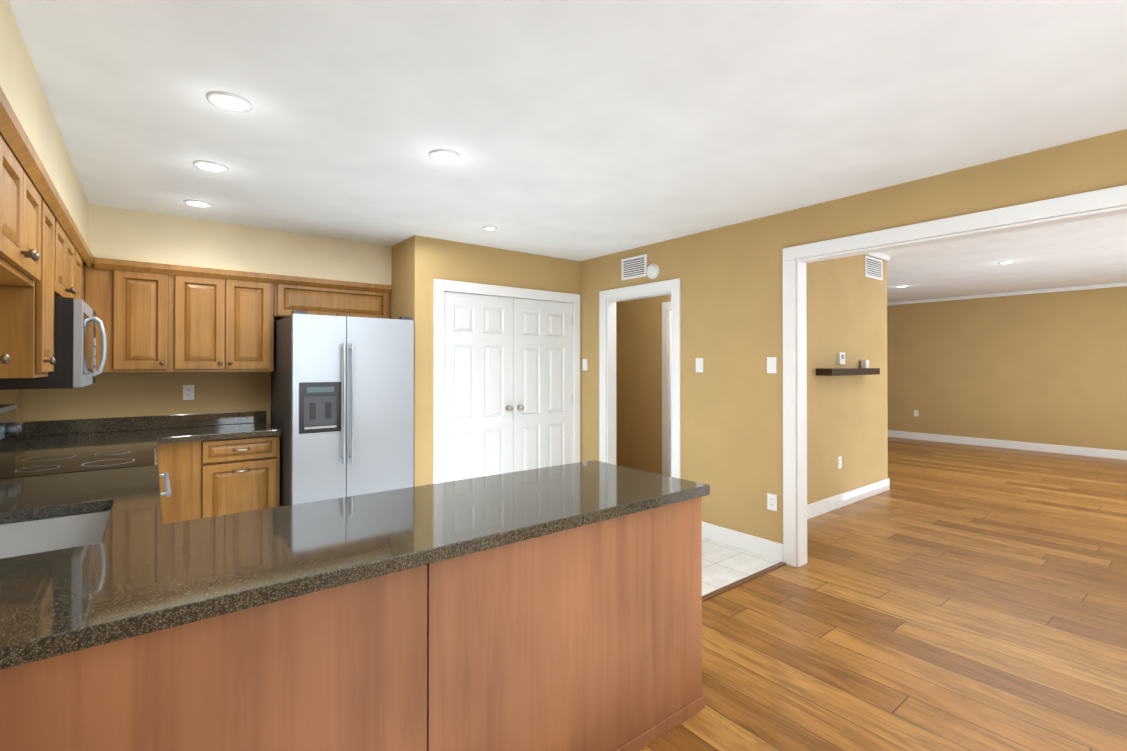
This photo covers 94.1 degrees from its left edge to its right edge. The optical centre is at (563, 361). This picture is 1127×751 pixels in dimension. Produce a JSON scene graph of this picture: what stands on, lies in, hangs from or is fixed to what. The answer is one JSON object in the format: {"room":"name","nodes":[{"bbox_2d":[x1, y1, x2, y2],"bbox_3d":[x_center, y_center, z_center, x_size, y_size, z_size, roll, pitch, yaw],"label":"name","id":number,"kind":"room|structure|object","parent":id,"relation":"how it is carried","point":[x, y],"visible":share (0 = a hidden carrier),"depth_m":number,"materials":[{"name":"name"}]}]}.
{"room":"kitchen","nodes":[
{"label":"kitchen","id":0,"kind":"room"},
{"bbox_2d":[0,389,22,422],"bbox_3d":[-1.342,0.088,0.491,0.120,2.620,7.990,0,0,-38],"label":"wall","id":1,"kind":"structure","parent":0,"point":[15,396],"depth_m":3.40,"materials":[{"name":"paint"}]},
{"bbox_2d":[0,95,7,377],"bbox_3d":[-1.572,-0.331,1.171,0.347,0.775,0.460,0,0,-38],"label":"upper cabinet","id":2,"kind":"object","parent":1,"relation":"attached to","point":[3,106],"depth_m":1.52,"materials":[{"name":"brown wood"}]},
{"bbox_2d":[4,111,47,290],"bbox_3d":[-1.948,-0.505,1.652,0.347,0.420,0.760,0,0,-38],"label":"upper cabinet","id":3,"kind":"object","parent":1,"relation":"attached to","point":[46,257],"depth_m":1.77,"materials":[{"name":"brown wood"}]},
{"bbox_2d":[4,183,59,377],"bbox_3d":[-2.293,-0.325,2.091,0.347,0.775,0.360,0,0,-38],"label":"upper cabinet","id":4,"kind":"object","parent":1,"relation":"attached to","point":[28,315],"depth_m":2.06,"materials":[{"name":"brown wood"}]},
{"bbox_2d":[60,203,79,298],"bbox_3d":[-2.639,-0.502,2.533,0.347,0.415,0.760,0,0,-38],"label":"upper cabinet","id":5,"kind":"object","parent":1,"relation":"attached to","point":[69,237],"depth_m":2.67,"materials":[{"name":"brown wood"}]},
{"bbox_2d":[0,297,106,389],"bbox_3d":[-2.582,-0.084,2.576,0.496,0.410,0.754,0,0,-38],"label":"over-the-range microwave","id":6,"kind":"object","parent":5,"relation":"attached to","point":[75,320],"visible":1,"depth_m":2.38,"materials":[{"name":"grey metal"}]},
{"bbox_2d":[80,239,87,300],"bbox_3d":[-2.997,-0.319,2.989,0.347,0.775,0.400,0,0,-38],"label":"upper cabinet","id":7,"kind":"object","parent":1,"relation":"attached to","point":[83,250],"depth_m":3.21,"materials":[{"name":"brown wood"}]},
{"bbox_2d":[0,0,91,253],"bbox_3d":[-2.483,-0.892,2.335,0.352,0.357,3.450,0,0,-38],"label":"wall","id":8,"kind":"structure","parent":0,"point":[20,83],"depth_m":1.96,"materials":[{"name":"paint"}]},
{"bbox_2d":[23,319,278,424],"bbox_3d":[-1.546,0.119,5.330,5.530,2.620,0.120,0,0,-38],"label":"wall","id":9,"kind":"structure","parent":0,"point":[118,394],"depth_m":4.00,"materials":[{"name":"paint"}]},
{"bbox_2d":[183,385,193,399],"label":"outlet plates","id":10,"kind":"object","parent":9,"relation":"attached to","point":[188,392],"depth_m":4.14,"materials":[{"name":"white plastic"}]},
{"bbox_2d":[84,257,391,372],"bbox_3d":[-2.488,-0.310,4.271,2.073,0.775,0.383,0,0,-38],"label":"upper cabinet","id":11,"kind":"object","parent":9,"relation":"attached to","point":[156,317],"visible":0.98,"depth_m":3.90,"materials":[{"name":"brown wood"}]},
{"bbox_2d":[92,204,391,284],"bbox_3d":[-2.487,-0.879,4.300,2.050,0.357,0.352,0,0,-38],"label":"wall","id":12,"kind":"structure","parent":0,"point":[120,233],"depth_m":4.02,"materials":[{"name":"paint"}]},
{"bbox_2d":[390,240,405,318],"bbox_3d":[-1.504,0.116,4.798,0.120,2.620,0.770,0,0,-38],"label":"wall","id":13,"kind":"structure","parent":0,"point":[397,296],"depth_m":4.65,"materials":[{"name":"paint"}]},
{"bbox_2d":[406,235,580,486],"bbox_3d":[-0.562,0.117,4.958,1.800,2.620,0.100,0,0,-38],"label":"wall","id":14,"kind":"structure","parent":0,"point":[420,264],"depth_m":4.49,"materials":[{"name":"paint"}]},
{"bbox_2d":[433,279,579,483],"bbox_3d":[-0.498,0.360,4.997,1.620,2.126,0.116,0,0,-38],"label":"trim","id":15,"kind":"structure","parent":14,"relation":"attached to","point":[440,287],"depth_m":4.63,"materials":[{"name":"white wood"}]},
{"bbox_2d":[444,292,572,481],"bbox_3d":[-0.466,0.404,4.967,1.445,2.022,0.102,0,0,-38],"label":"closet doors","id":16,"kind":"structure","parent":14,"relation":"in","point":[508,398],"depth_m":4.92,"materials":[{"name":"white wood"}]},
{"bbox_2d":[8,0,1126,301],"bbox_3d":[2.861,-1.148,4.968,12.250,0.190,9.840,0,0,-38],"label":"ceiling","id":17,"kind":"structure","parent":0,"point":[578,130],"depth_m":2.24,"materials":[{"name":"paint"}]},
{"bbox_2d":[183,199,211,207],"bbox_3d":[-2.447,-1.058,3.514,0.160,0.008,0.160,0,0,-38],"label":"recessed light","id":18,"kind":"object","parent":17,"relation":"in","point":[198,203],"visible":1,"depth_m":3.51,"materials":[{"name":"white"}]},
{"bbox_2d":[193,160,227,172],"bbox_3d":[-1.921,-1.063,2.858,0.160,0.008,0.160,0,0,-38],"label":"recessed light","id":19,"kind":"object","parent":17,"relation":"in","point":[210,166],"visible":1,"depth_m":2.85,"materials":[{"name":"white"}]},
{"bbox_2d":[206,91,251,112],"bbox_3d":[-1.373,-1.067,2.158,0.160,0.008,0.160,0,0,-38],"label":"recessed light","id":20,"kind":"object","parent":17,"relation":"in","point":[231,102],"visible":1,"depth_m":2.15,"materials":[{"name":"white"}]},
{"bbox_2d":[429,149,460,162],"bbox_3d":[-0.614,-1.063,2.714,0.160,0.008,0.160,0,0,-38],"label":"recessed light","id":21,"kind":"object","parent":17,"relation":"in","point":[443,155],"visible":1,"depth_m":2.71,"materials":[{"name":"white"}]},
{"bbox_2d":[483,226,496,230],"bbox_3d":[-0.583,-1.054,4.149,0.114,0.008,0.114,0,0,-38],"label":"recessed light","id":22,"kind":"object","parent":17,"relation":"in","point":[489,228],"visible":0.98,"depth_m":4.15,"materials":[{"name":"white"}]},
{"bbox_2d":[998,261,1015,263],"bbox_3d":[5.269,-1.181,6.233,0.160,0.008,0.160,0,0,-38],"label":"recessed light","id":23,"kind":"object","parent":17,"relation":"in","point":[1006,262],"visible":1,"depth_m":6.24,"materials":[{"name":"white"}]},
{"bbox_2d":[616,295,670,474],"bbox_3d":[1.379,0.124,5.984,0.120,2.620,2.700,0,0,-38],"label":"wall","id":24,"kind":"structure","parent":0,"point":[638,384],"depth_m":6.39,"materials":[{"name":"paint"}]},
{"bbox_2d":[662,302,670,476],"bbox_3d":[1.508,0.367,5.804,0.136,2.130,0.980,0,0,-38],"label":"door frame","id":25,"kind":"structure","parent":24,"relation":"attached to","point":[666,405],"depth_m":6.09,"materials":[{"name":"white wood"}]},
{"bbox_2d":[702,537,779,595],"bbox_3d":[-0.591,1.419,4.006,5.410,0.004,3.130,0,0,-38],"label":"floor","id":26,"kind":"structure","parent":0,"point":[723,565],"depth_m":3.66,"materials":[{"name":"white tile"}]},
{"bbox_2d":[0,404,170,496],"bbox_3d":[-2.472,0.817,2.656,0.765,1.190,0.754,0,0,-38],"label":"range","id":27,"kind":"object","parent":26,"relation":"on","point":[12,465],"visible":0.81,"depth_m":2.63,"materials":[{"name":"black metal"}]},
{"bbox_2d":[156,435,279,523],"bbox_3d":[-2.632,0.987,3.971,0.765,0.868,0.666,0,0,-38],"label":"base cabinet","id":28,"kind":"object","parent":26,"relation":"on","point":[213,478],"visible":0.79,"depth_m":3.74,"materials":[{"name":"brown wood"}]},
{"bbox_2d":[271,310,413,506],"bbox_3d":[-1.830,0.528,4.344,0.905,1.790,0.919,0,0,-38],"label":"refrigerator","id":29,"kind":"object","parent":26,"relation":"on","point":[342,403],"visible":0.71,"depth_m":3.99,"materials":[{"name":"grey metal"}]},
{"bbox_3d":[-2.247,0.976,2.329,0.727,0.868,3.725,0,0,-38],"label":"base cabinet","id":30,"kind":"object","parent":26,"relation":"on","visible":0},
{"bbox_2d":[0,410,709,669],"bbox_3d":[-1.544,0.473,2.851,2.473,0.140,3.778,0,0,-38],"label":"countertop","id":31,"kind":"structure","parent":30,"relation":"on","point":[141,568],"depth_m":1.54,"materials":[{"name":"grey stone"}]},
{"bbox_2d":[0,510,110,558],"bbox_3d":[-1.637,0.638,1.520,0.532,0.202,0.652,0,0,-38],"label":"sink basin","id":32,"kind":"object","parent":31,"relation":"in","point":[41,535],"visible":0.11,"depth_m":1.80,"materials":[{"name":"silver metal"}]},
{"bbox_2d":[806,254,887,504],"bbox_3d":[2.473,0.117,5.050,2.850,2.620,0.120,0,0,-38],"label":"wall","id":33,"kind":"structure","parent":0,"point":[847,418],"depth_m":5.25,"materials":[{"name":"paint"}]},
{"bbox_2d":[838,456,841,468],"label":"outlet plates","id":34,"kind":"object","parent":33,"relation":"attached to","point":[840,457],"depth_m":5.15,"materials":[{"name":"white plastic"}]},
{"bbox_2d":[837,352,844,363],"bbox_3d":[2.732,-0.034,5.158,0.110,0.115,0.029,0,0,-38],"label":"thermostat","id":35,"kind":"object","parent":33,"relation":"attached to","point":[840,357],"visible":1,"depth_m":5.13,"materials":[{"name":"white plastic"}]},
{"bbox_2d":[816,368,879,375],"bbox_3d":[2.800,0.096,5.135,1.050,0.065,0.150,0,0,-38],"label":"wall shelf","id":36,"kind":"object","parent":33,"relation":"attached to","point":[843,371],"visible":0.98,"depth_m":4.93,"materials":[{"name":"black wood"}]},
{"bbox_2d":[861,360,868,367],"bbox_3d":[3.116,0.022,5.421,0.080,0.084,0.050,0,0,-38],"label":"door chime","id":37,"kind":"object","parent":36,"relation":"on","point":[864,363],"visible":1,"depth_m":5.40,"materials":[{"name":"white"}]},
{"bbox_2d":[807,478,889,519],"bbox_3d":[2.514,1.362,4.989,2.850,0.130,0.014,0,0,-38],"label":"baseboard","id":38,"kind":"structure","parent":33,"relation":"attached to","point":[820,507],"depth_m":5.21,"materials":[{"name":"white wood"}]},
{"bbox_2d":[864,255,882,280],"bbox_3d":[3.344,-1.009,5.656,0.440,0.220,0.012,0,0,-38],"label":"air vent","id":39,"kind":"object","parent":33,"relation":"in","point":[873,268],"visible":1,"depth_m":5.64,"materials":[{"name":"white metal"}]},
{"bbox_2d":[865,252,889,260],"bbox_3d":[2.521,-1.163,4.997,2.850,0.060,0.035,0,0,-38],"label":"crown molding","id":40,"kind":"structure","parent":33,"relation":"attached to","point":[882,256],"depth_m":5.70,"materials":[{"name":"white"}]},
{"bbox_2d":[580,129,1126,566],"bbox_3d":[2.066,0.105,3.162,0.120,2.620,7.750,0,0,-38],"label":"wall","id":41,"kind":"structure","parent":0,"point":[731,282],"depth_m":3.92,"materials":[{"name":"paint"}]},
{"bbox_2d":[582,359,586,369],"bbox_3d":[0.220,0.030,5.412,0.010,0.116,0.072,0,0,-38],"label":"light switch","id":42,"kind":"object","parent":41,"relation":"attached to","point":[584,361],"depth_m":5.41,"materials":[{"name":"white plastic"}]},
{"bbox_2d":[621,254,646,280],"bbox_3d":[0.654,-0.874,4.863,0.012,0.200,0.320,0,0,-38],"label":"air vent","id":43,"kind":"object","parent":41,"relation":"in","point":[633,267],"visible":1,"depth_m":4.86,"materials":[{"name":"white metal"}]},
{"bbox_2d":[599,278,680,478],"bbox_3d":[0.721,0.359,4.863,0.136,2.126,1.010,0,0,-38],"label":"trim","id":44,"kind":"structure","parent":41,"relation":"attached to","point":[607,433],"depth_m":5.10,"materials":[{"name":"white wood"}]},
{"bbox_2d":[647,264,659,278],"bbox_3d":[0.793,-0.805,4.666,0.035,0.136,0.136,0,0,-38],"label":"smoke detector","id":45,"kind":"object","parent":41,"relation":"attached to","point":[653,271],"visible":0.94,"depth_m":4.64,"materials":[{"name":"white plastic"}]},
{"bbox_2d":[696,358,702,371],"bbox_3d":[1.108,0.027,4.279,0.010,0.116,0.072,0,0,-38],"label":"light switch","id":46,"kind":"object","parent":41,"relation":"attached to","point":[699,361],"depth_m":4.27,"materials":[{"name":"white plastic"}]},
{"bbox_2d":[702,521,782,561],"bbox_3d":[1.270,1.354,4.061,0.014,0.126,0.916,0,0,-38],"label":"baseboard","id":47,"kind":"structure","parent":41,"relation":"attached to","point":[752,544],"depth_m":3.93,"materials":[{"name":"white wood"}]},
{"bbox_2d":[767,357,776,372],"bbox_3d":[1.499,0.024,3.780,0.010,0.116,0.072,0,0,-38],"label":"light switch","id":48,"kind":"object","parent":41,"relation":"attached to","point":[771,364],"depth_m":3.77,"materials":[{"name":"white plastic"}]},
{"bbox_2d":[767,493,776,510],"label":"outlet plates","id":49,"kind":"object","parent":41,"relation":"attached to","point":[771,498],"depth_m":3.77,"materials":[{"name":"white plastic"}]},
{"bbox_2d":[783,185,1126,566],"bbox_3d":[2.627,0.301,2.444,0.152,2.220,3.310,0,0,-38],"label":"trim","id":50,"kind":"structure","parent":41,"relation":"attached to","point":[794,350],"depth_m":3.57,"materials":[{"name":"white wood"}]},
{"bbox_2d":[639,437,1126,750],"bbox_3d":[2.861,1.442,4.951,12.250,0.030,9.840,0,0,-38],"label":"floor","id":51,"kind":"structure","parent":0,"point":[942,596],"depth_m":2.84,"materials":[{"name":"brown wood"}]},
{"bbox_2d":[128,576,379,750],"bbox_3d":[-0.862,0.970,1.459,0.492,0.868,0.647,0,0,-38],"label":"peninsula panel","id":52,"kind":"object","parent":51,"relation":"on","point":[299,673],"depth_m":1.18,"materials":[{"name":"brown wood"}]},
{"bbox_2d":[380,541,523,750],"bbox_3d":[-0.502,0.972,1.731,0.410,0.868,0.663,0,0,-38],"label":"peninsula panel","id":53,"kind":"object","parent":51,"relation":"on","point":[452,630],"depth_m":1.46,"materials":[{"name":"brown wood"}]},
{"bbox_2d":[524,519,611,750],"bbox_3d":[-0.184,0.974,1.990,0.410,0.868,0.647,0,0,-38],"label":"base cabinet","id":54,"kind":"object","parent":51,"relation":"on","point":[588,637],"depth_m":1.71,"materials":[{"name":"brown wood"}]},
{"bbox_2d":[612,497,703,750],"bbox_3d":[0.165,0.975,2.263,0.475,0.868,0.648,0,0,-38],"label":"peninsula end panel","id":55,"kind":"object","parent":51,"relation":"on","point":[657,552],"depth_m":1.97,"materials":[{"name":"brown wood"}]},
{"bbox_2d":[702,562,785,601],"bbox_3d":[0.871,1.411,3.157,1.724,0.009,0.040,0,0,-38],"label":"trim","id":56,"kind":"structure","parent":51,"relation":"on","point":[738,582],"depth_m":3.36,"materials":[{"name":"brown wood"}]},
{"bbox_2d":[887,286,1126,450],"bbox_3d":[7.634,0.141,8.701,0.120,2.620,9.600,0,0,-38],"label":"wall","id":57,"kind":"structure","parent":0,"point":[1047,368],"depth_m":8.74,"materials":[{"name":"paint"}]},
{"bbox_2d":[887,282,1126,305],"bbox_3d":[7.573,-1.139,8.661,0.035,0.060,9.600,0,0,-38],"label":"crown molding","id":58,"kind":"structure","parent":57,"relation":"attached to","point":[1122,284],"depth_m":8.72,"materials":[{"name":"white wood"}]},
{"bbox_2d":[888,430,1126,459],"bbox_3d":[7.582,1.386,8.652,0.014,0.130,9.600,0,0,-38],"label":"baseboard","id":59,"kind":"structure","parent":57,"relation":"attached to","point":[1084,451],"depth_m":8.72,"materials":[{"name":"white wood"}]}
]}

